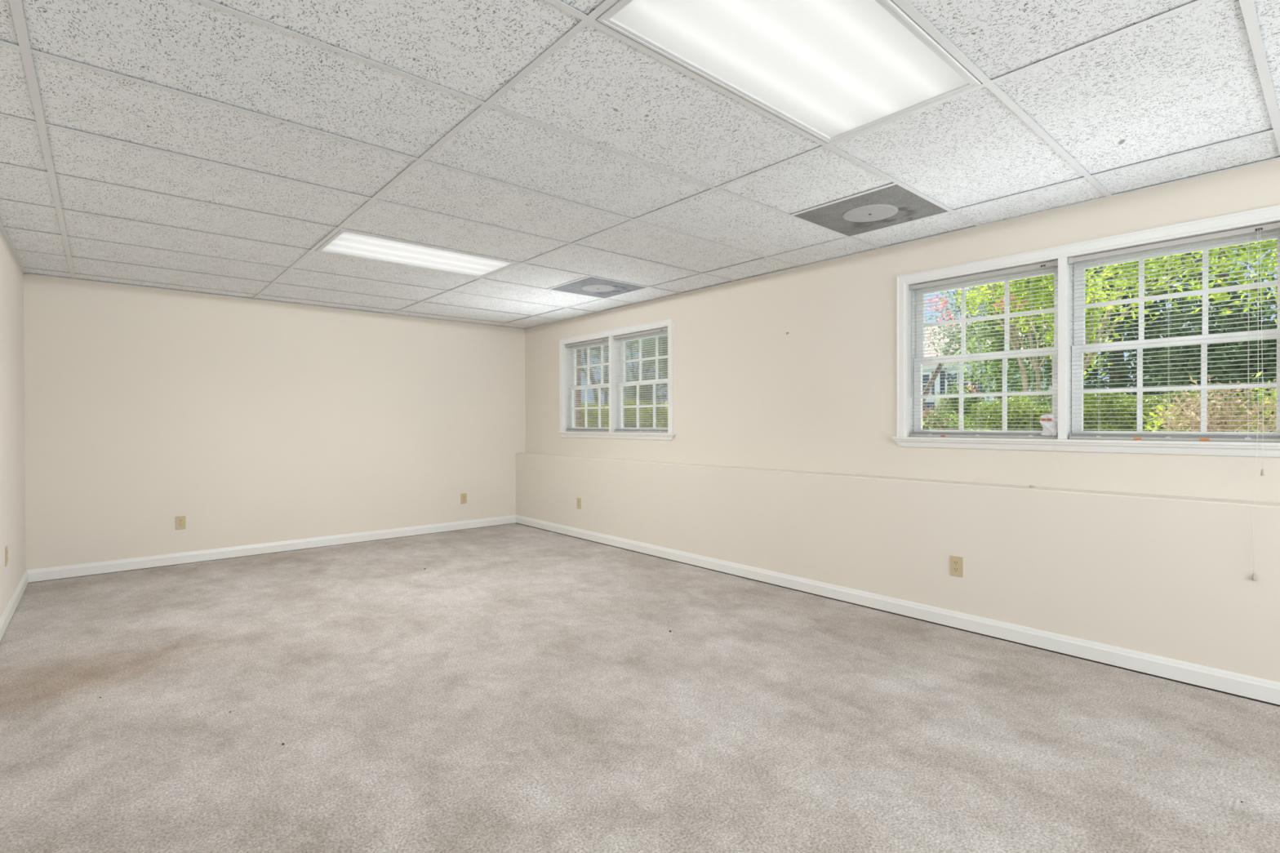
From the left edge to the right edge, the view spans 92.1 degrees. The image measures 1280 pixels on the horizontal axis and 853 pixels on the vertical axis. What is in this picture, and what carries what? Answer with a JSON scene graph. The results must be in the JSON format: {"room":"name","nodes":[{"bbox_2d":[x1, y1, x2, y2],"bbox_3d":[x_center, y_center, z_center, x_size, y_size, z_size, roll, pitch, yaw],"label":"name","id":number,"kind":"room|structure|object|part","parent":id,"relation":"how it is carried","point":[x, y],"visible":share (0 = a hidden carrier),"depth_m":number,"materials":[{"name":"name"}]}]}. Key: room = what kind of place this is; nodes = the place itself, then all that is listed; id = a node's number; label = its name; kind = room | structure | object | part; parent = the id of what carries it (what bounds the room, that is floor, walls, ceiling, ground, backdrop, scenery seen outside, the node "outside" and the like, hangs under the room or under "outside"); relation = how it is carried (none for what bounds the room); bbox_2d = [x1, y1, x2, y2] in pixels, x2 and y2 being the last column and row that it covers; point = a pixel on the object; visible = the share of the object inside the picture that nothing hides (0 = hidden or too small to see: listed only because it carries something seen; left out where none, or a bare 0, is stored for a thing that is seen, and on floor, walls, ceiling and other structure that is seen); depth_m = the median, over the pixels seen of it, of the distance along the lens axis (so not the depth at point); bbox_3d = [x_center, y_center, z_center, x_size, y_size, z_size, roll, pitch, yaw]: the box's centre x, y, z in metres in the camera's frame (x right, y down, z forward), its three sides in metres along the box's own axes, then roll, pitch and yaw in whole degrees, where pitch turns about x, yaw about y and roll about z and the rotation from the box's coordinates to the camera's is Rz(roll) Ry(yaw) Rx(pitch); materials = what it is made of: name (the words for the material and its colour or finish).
{"room":"empty basement room","nodes":[
{"label":"empty basement room","id":0,"kind":"room"},
{"bbox_2d":[0,231,26,617],"bbox_3d":[-1.282,-0.198,0.667,0.150,2.800,10.789,0,0,-41],"label":"wall","id":1,"kind":"structure","parent":0,"point":[12,451],"depth_m":4.00,"materials":[{"name":"paint"}]},
{"bbox_2d":[4,546,8,566],"bbox_3d":[-3.843,0.786,3.744,0.008,0.115,0.071,0,0,-41],"label":"wall outlet","id":2,"kind":"object","parent":1,"relation":"attached to","point":[6,548],"visible":1,"depth_m":3.73,"materials":[{"name":"beige plastic"}]},
{"bbox_2d":[0,569,28,640],"bbox_3d":[-1.216,1.153,0.729,0.014,0.098,10.489,0,0,-41],"label":"baseboard","id":3,"kind":"structure","parent":1,"relation":"attached to","point":[7,614],"depth_m":3.91,"materials":[{"name":"white paint"}]},
{"bbox_2d":[23,273,525,569],"bbox_3d":[-3.081,-0.225,6.151,4.328,2.800,0.150,0,0,-41],"label":"wall","id":4,"kind":"structure","parent":0,"point":[251,421],"depth_m":5.62,"materials":[{"name":"beige paint"}]},
{"bbox_2d":[175,515,186,529],"bbox_3d":[-3.946,0.828,5.298,0.071,0.115,0.008,0,0,-41],"label":"wall outlet","id":5,"kind":"object","parent":4,"relation":"attached to","point":[180,521],"visible":1,"depth_m":5.30,"materials":[{"name":"beige plastic"}]},
{"bbox_2d":[26,515,515,582],"bbox_3d":[-3.074,1.127,6.052,4.193,0.098,0.014,0,0,-41],"label":"baseboard","id":6,"kind":"structure","parent":4,"relation":"attached to","point":[157,561],"depth_m":5.60,"materials":[{"name":"white paint"}]},
{"bbox_2d":[460,493,466,503],"bbox_3d":[-1.996,0.816,6.992,0.071,0.115,0.008,0,0,-41],"label":"wall outlet","id":7,"kind":"object","parent":4,"relation":"attached to","point":[464,496],"visible":1,"depth_m":6.99,"materials":[{"name":"beige plastic"}]},
{"bbox_2d":[0,523,1279,852],"bbox_3d":[0.413,1.249,2.144,4.628,0.120,10.789,0,0,-41],"label":"floor","id":8,"kind":"structure","parent":0,"point":[525,689],"depth_m":2.49,"materials":[{"name":"beige carpet"}]},
{"bbox_2d":[0,0,1279,328],"bbox_3d":[0.405,-1.374,2.129,4.328,0.434,10.489,0,0,-41],"label":"ceiling","id":9,"kind":"structure","parent":0,"point":[211,147],"depth_m":2.53,"materials":[{"name":"tile"}]},
{"bbox_2d":[315,229,519,278],"bbox_3d":[-1.507,-1.207,4.246,1.211,0.091,0.609,0,0,-41],"label":"ceiling light","id":10,"kind":"object","parent":9,"relation":"attached to","point":[344,242],"visible":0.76,"depth_m":4.19,"materials":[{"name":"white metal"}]},
{"bbox_2d":[551,276,644,297],"bbox_3d":[-0.356,-1.174,5.245,0.590,0.012,0.597,0,0,-41],"label":"ceiling vent","id":11,"kind":"object","parent":9,"relation":"in","point":[593,286],"visible":1,"depth_m":5.23,"materials":[{"name":"metal"}]},
{"bbox_2d":[595,0,982,143],"bbox_3d":[0.515,-1.200,1.919,1.211,0.091,0.609,0,0,-41],"label":"ceiling light","id":12,"kind":"object","parent":9,"relation":"attached to","point":[833,70],"visible":0.92,"depth_m":1.92,"materials":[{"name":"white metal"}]},
{"bbox_2d":[794,184,947,235],"bbox_3d":[1.262,-1.168,3.384,0.590,0.012,0.597,0,0,-41],"label":"ceiling vent","id":13,"kind":"object","parent":9,"relation":"in","point":[895,204],"visible":1,"depth_m":3.35,"materials":[{"name":"metal"}]},
{"bbox_2d":[515,158,1279,682],"bbox_3d":[2.048,-0.225,3.560,0.285,2.800,10.789,0,0,-41],"label":"wall","id":14,"kind":"structure","parent":0,"point":[783,456],"depth_m":3.92,"materials":[{"name":"beige paint"}]},
{"bbox_2d":[577,497,581,509],"bbox_3d":[-0.639,0.802,6.438,0.008,0.115,0.071,0,0,-41],"label":"wall outlet","id":15,"kind":"object","parent":14,"relation":"attached to","point":[579,500],"visible":1,"depth_m":6.43,"materials":[{"name":"beige plastic"}]},
{"bbox_2d":[557,318,675,440],"bbox_3d":[-0.249,-0.425,6.279,0.190,1.098,1.856,0,0,-41],"label":"window","id":16,"kind":"structure","parent":14,"relation":"in","point":[668,420],"depth_m":6.24,"materials":[{"name":"white paint"}]},
{"bbox_2d":[564,337,608,431],"bbox_3d":[-0.558,-0.428,6.583,0.040,0.966,0.821,0,0,-41],"label":"window blind","id":17,"kind":"object","parent":16,"relation":"attached to","point":[604,339],"visible":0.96,"depth_m":6.58,"materials":[{"name":"white plastic"}]},
{"bbox_3d":[-0.552,0.047,6.589,0.024,0.016,0.811,0,0,-41],"label":"rail","id":18,"kind":"part","parent":17,"relation":"part of","materials":[{"name":"white plastic"}]},
{"bbox_3d":[-0.485,-0.663,6.645,0.030,0.500,0.817,0,0,-41],"label":"sash","id":19,"kind":"part","parent":16,"relation":"part of","materials":[{"name":"white plastic"}]},
{"bbox_3d":[-0.509,-0.198,6.625,0.004,0.431,0.735,0,0,-41],"label":"glass","id":20,"kind":"part","parent":16,"relation":"part of","materials":[{"name":"clear glass"}]},
{"bbox_3d":[-0.485,-0.657,6.645,0.004,0.418,0.735,0,0,-41],"label":"glass","id":21,"kind":"part","parent":16,"relation":"part of","materials":[{"name":"clear glass"}]},
{"bbox_3d":[-0.509,-0.195,6.625,0.030,0.507,0.817,0,0,-41],"label":"sash","id":22,"kind":"part","parent":16,"relation":"part of","materials":[{"name":"white plastic"}]},
{"bbox_2d":[613,327,667,432],"bbox_3d":[0.008,-0.426,5.931,0.040,0.966,0.821,0,0,-41],"label":"window blind","id":23,"kind":"object","parent":16,"relation":"attached to","point":[640,430],"visible":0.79,"depth_m":5.92,"materials":[{"name":"white plastic"}]},
{"bbox_3d":[0.014,0.050,5.937,0.024,0.016,0.811,0,0,-41],"label":"rail","id":24,"kind":"part","parent":23,"relation":"part of","materials":[{"name":"white plastic"}]},
{"bbox_3d":[0.057,-0.193,5.974,0.030,0.507,0.817,0,0,-41],"label":"sash","id":25,"kind":"part","parent":16,"relation":"part of","materials":[{"name":"white plastic"}]},
{"bbox_3d":[0.081,-0.661,5.994,0.030,0.500,0.817,0,0,-41],"label":"sash","id":26,"kind":"part","parent":16,"relation":"part of","materials":[{"name":"white plastic"}]},
{"bbox_3d":[0.057,-0.196,5.974,0.004,0.431,0.735,0,0,-41],"label":"glass","id":27,"kind":"part","parent":16,"relation":"part of","materials":[{"name":"clear glass"}]},
{"bbox_3d":[0.081,-0.655,5.994,0.004,0.418,0.735,0,0,-41],"label":"glass","id":28,"kind":"part","parent":16,"relation":"part of","materials":[{"name":"clear glass"}]},
{"bbox_2d":[515,515,1279,706],"bbox_3d":[1.939,1.127,3.470,0.014,0.098,10.489,0,0,-41],"label":"baseboard","id":29,"kind":"structure","parent":14,"relation":"attached to","point":[1260,690],"depth_m":3.46,"materials":[{"name":"white paint"}]},
{"bbox_2d":[950,555,962,577],"bbox_3d":[1.839,0.813,3.587,0.008,0.115,0.071,0,0,-41],"label":"wall outlet","id":30,"kind":"object","parent":14,"relation":"attached to","point":[956,562],"visible":1,"depth_m":3.58,"materials":[{"name":"beige plastic"}]},
{"bbox_2d":[952,567,959,572],"bbox_3d":[1.837,0.832,3.585,0.003,0.027,0.034,0,0,-41],"label":"receptacle","id":31,"kind":"object","parent":30,"relation":"attached to","point":[954,569],"depth_m":3.59,"materials":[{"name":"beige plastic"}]},
{"bbox_2d":[952,560,959,565],"bbox_3d":[1.837,0.793,3.585,0.003,0.027,0.034,0,0,-41],"label":"receptacle","id":32,"kind":"object","parent":30,"relation":"attached to","point":[954,562],"depth_m":3.58,"materials":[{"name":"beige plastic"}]},
{"bbox_2d":[892,204,1279,457],"bbox_3d":[2.306,-0.415,3.339,0.190,1.098,1.856,0,0,-41],"label":"window","id":33,"kind":"structure","parent":14,"relation":"in","point":[1270,215],"depth_m":3.30,"materials":[{"name":"white paint"}]},
{"bbox_3d":[2.046,-0.185,3.685,0.030,0.507,0.817,0,0,-41],"label":"sash","id":34,"kind":"part","parent":33,"relation":"part of","materials":[{"name":"white plastic"}]},
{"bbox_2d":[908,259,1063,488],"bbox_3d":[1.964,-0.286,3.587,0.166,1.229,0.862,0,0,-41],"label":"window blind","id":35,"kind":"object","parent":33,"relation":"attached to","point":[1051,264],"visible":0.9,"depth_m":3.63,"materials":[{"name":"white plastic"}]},
{"bbox_3d":[2.003,0.057,3.649,0.024,0.016,0.811,0,0,-41],"label":"rail","id":36,"kind":"part","parent":35,"relation":"part of","materials":[{"name":"white plastic"}]},
{"bbox_3d":[2.223,-0.463,3.361,0.003,0.838,0.052,0,0,-36],"label":"lift cord","id":37,"kind":"part","parent":35,"relation":"part of","materials":[{"name":"white fabric"}]},
{"bbox_2d":[1040,413,1056,435],"bbox_3d":[2.220,-0.008,3.355,0.013,0.117,0.080,0,0,-41],"label":"tag","id":38,"kind":"object","parent":35,"relation":"hanging from","point":[1046,421],"visible":1,"depth_m":3.35,"materials":[{"name":"white paper"}]},
{"bbox_3d":[2.191,0.146,3.280,0.138,0.368,0.082,0,0,-21],"label":"lift cord","id":39,"kind":"part","parent":35,"relation":"part of","materials":[{"name":"white"}]},
{"bbox_3d":[2.070,-0.653,3.705,0.030,0.500,0.817,0,0,-41],"label":"sash","id":40,"kind":"part","parent":33,"relation":"part of","materials":[{"name":"white plastic"}]},
{"bbox_2d":[1068,222,1279,580],"bbox_3d":[2.505,-0.119,2.941,0.198,1.559,0.821,0,0,-41],"label":"window blind","id":41,"kind":"object","parent":33,"relation":"attached to","point":[1175,437],"visible":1,"depth_m":2.94,"materials":[{"name":"white plastic"}]},
{"bbox_3d":[2.569,0.059,2.997,0.024,0.016,0.811,0,0,-41],"label":"rail","id":42,"kind":"part","parent":41,"relation":"part of","materials":[{"name":"white plastic"}]},
{"bbox_3d":[2.698,-0.123,2.701,0.162,1.513,0.005,0,0,-41],"label":"lift cord","id":43,"kind":"part","parent":41,"relation":"part of","materials":[{"name":"white fabric"}]},
{"bbox_3d":[2.748,-0.346,2.720,0.012,1.068,0.062,0,0,36],"label":"lift cord","id":44,"kind":"part","parent":41,"relation":"part of","materials":[{"name":"white fabric"}]},
{"bbox_3d":[2.612,-0.183,3.034,0.030,0.507,0.817,0,0,-41],"label":"sash","id":45,"kind":"part","parent":33,"relation":"part of","materials":[{"name":"white plastic"}]},
{"bbox_3d":[2.636,-0.651,3.054,0.030,0.500,0.817,0,0,-41],"label":"sash","id":46,"kind":"part","parent":33,"relation":"part of","materials":[{"name":"white plastic"}]},
{"label":"outside","id":47,"kind":"structure","parent":0,"visible":0},
{"label":"ground","id":48,"kind":"structure","parent":47,"visible":0},
{"bbox_2d":[922,397,982,430],"bbox_3d":[6.359,-0.247,13.975,1.443,0.914,2.816,0,0,-20],"label":"shrub","id":49,"kind":"object","parent":48,"relation":"on","point":[926,425],"visible":0.5,"depth_m":13.43,"materials":[{"name":"green plant"}]},
{"bbox_2d":[927,366,994,430],"bbox_3d":[7.497,-0.633,14.600,1.169,1.610,1.482,0,0,-41],"label":"shrub","id":50,"kind":"object","parent":48,"relation":"on","point":[966,405],"visible":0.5,"depth_m":14.35,"materials":[{"name":"green plant"}]},
{"bbox_2d":[922,287,1009,404],"bbox_3d":[11.193,-2.899,22.565,5.708,6.080,5.870,0,0,-41],"label":"tree","id":51,"kind":"object","parent":48,"relation":"on","point":[935,374],"visible":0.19,"depth_m":20.95,"materials":[{"name":"green plant"}]},
{"bbox_2d":[922,314,1095,428],"bbox_3d":[15.293,-2.232,29.643,9.000,5.770,9.100,0,0,-41],"label":"house","id":52,"kind":"structure","parent":48,"relation":"on","point":[945,384],"depth_m":26.27,"materials":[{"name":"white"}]},
{"bbox_3d":[12.218,-1.842,26.973,0.010,0.800,0.840,0,0,-41],"label":"pane","id":53,"kind":"part","parent":52,"relation":"part of","materials":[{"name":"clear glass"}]},
{"bbox_2d":[922,402,931,423],"bbox_3d":[12.464,-0.342,26.741,0.080,1.400,0.380,0,0,-41],"label":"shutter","id":54,"kind":"object","parent":52,"relation":"hanging from","point":[928,403],"depth_m":26.72,"materials":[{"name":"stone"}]},
{"bbox_2d":[931,402,934,411],"bbox_3d":[12.707,-0.341,26.462,0.080,1.400,0.380,0,0,-41],"label":"shutter","id":55,"kind":"object","parent":52,"relation":"hanging from","point":[932,403],"depth_m":26.50,"materials":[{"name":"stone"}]},
{"bbox_2d":[932,372,934,395],"bbox_3d":[12.722,-1.841,26.430,0.080,1.000,0.380,0,0,-41],"label":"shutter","id":56,"kind":"object","parent":52,"relation":"hanging from","point":[933,388],"depth_m":26.50,"materials":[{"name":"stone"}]},
{"bbox_2d":[940,371,944,395],"bbox_3d":[12.801,-1.840,26.340,0.080,1.000,0.380,0,0,-41],"label":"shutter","id":57,"kind":"object","parent":52,"relation":"hanging from","point":[941,378],"depth_m":26.21,"materials":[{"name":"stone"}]},
{"bbox_3d":[13.267,-1.838,25.765,0.010,0.800,0.840,0,0,-41],"label":"pane","id":58,"kind":"part","parent":52,"relation":"part of","materials":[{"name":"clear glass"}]},
{"bbox_2d":[971,369,982,393],"bbox_3d":[13.772,-1.836,25.223,0.080,1.000,0.380,0,0,-41],"label":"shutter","id":59,"kind":"object","parent":52,"relation":"hanging from","point":[979,387],"depth_m":25.14,"materials":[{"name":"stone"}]},
{"bbox_2d":[948,266,1110,426],"bbox_3d":[8.953,-2.953,13.971,4.493,6.331,4.224,0,0,31],"label":"tree","id":60,"kind":"object","parent":48,"relation":"on","point":[993,373],"visible":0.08,"depth_m":14.16,"materials":[{"name":"green plant"}]},
{"bbox_2d":[925,248,1222,412],"bbox_3d":[5.794,-2.154,8.531,3.360,4.742,3.600,0,0,24],"label":"flowering tree","id":61,"kind":"object","parent":48,"relation":"on","point":[1034,358],"visible":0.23,"depth_m":8.36,"materials":[{"name":"green plant"}]},
{"bbox_2d":[967,387,1276,431],"bbox_3d":[5.369,-0.071,5.094,1.170,0.609,4.701,0,0,-41],"label":"hedge","id":62,"kind":"object","parent":48,"relation":"on","point":[1091,418],"visible":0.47,"depth_m":5.79,"materials":[{"name":"green plant"}]},
{"bbox_2d":[1020,244,1276,409],"bbox_3d":[9.199,-2.872,11.293,3.793,6.174,4.316,0,0,-2],"label":"tree","id":63,"kind":"object","parent":48,"relation":"on","point":[1112,383],"visible":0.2,"depth_m":11.13,"materials":[{"name":"green plant"}]},
{"bbox_2d":[1050,239,1277,328],"bbox_3d":[6.535,-2.852,5.455,4.505,6.164,6.893,0,0,-41],"label":"leafy tree","id":64,"kind":"object","parent":48,"relation":"on","point":[1273,264],"visible":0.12,"depth_m":6.55,"materials":[{"name":"green plant"}]},
{"bbox_2d":[1127,262,1277,410],"bbox_3d":[13.380,-2.439,12.779,4.410,5.253,6.266,0,0,-41],"label":"tree","id":65,"kind":"object","parent":48,"relation":"on","point":[1256,289],"visible":0.03,"depth_m":14.42,"materials":[{"name":"green plant"}]},
{"bbox_2d":[1142,371,1276,432],"bbox_3d":[4.330,-0.083,4.453,1.092,0.640,1.151,0,0,33],"label":"dry bush","id":66,"kind":"object","parent":48,"relation":"on","point":[1255,405],"visible":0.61,"depth_m":4.46,"materials":[{"name":"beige plant"}]},
{"bbox_2d":[1142,246,1277,410],"bbox_3d":[8.866,-2.652,9.561,2.754,5.801,3.936,0,0,-37],"label":"tree","id":67,"kind":"object","parent":48,"relation":"on","point":[1231,377],"visible":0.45,"depth_m":9.08,"materials":[{"name":"green plant"}]}
]}

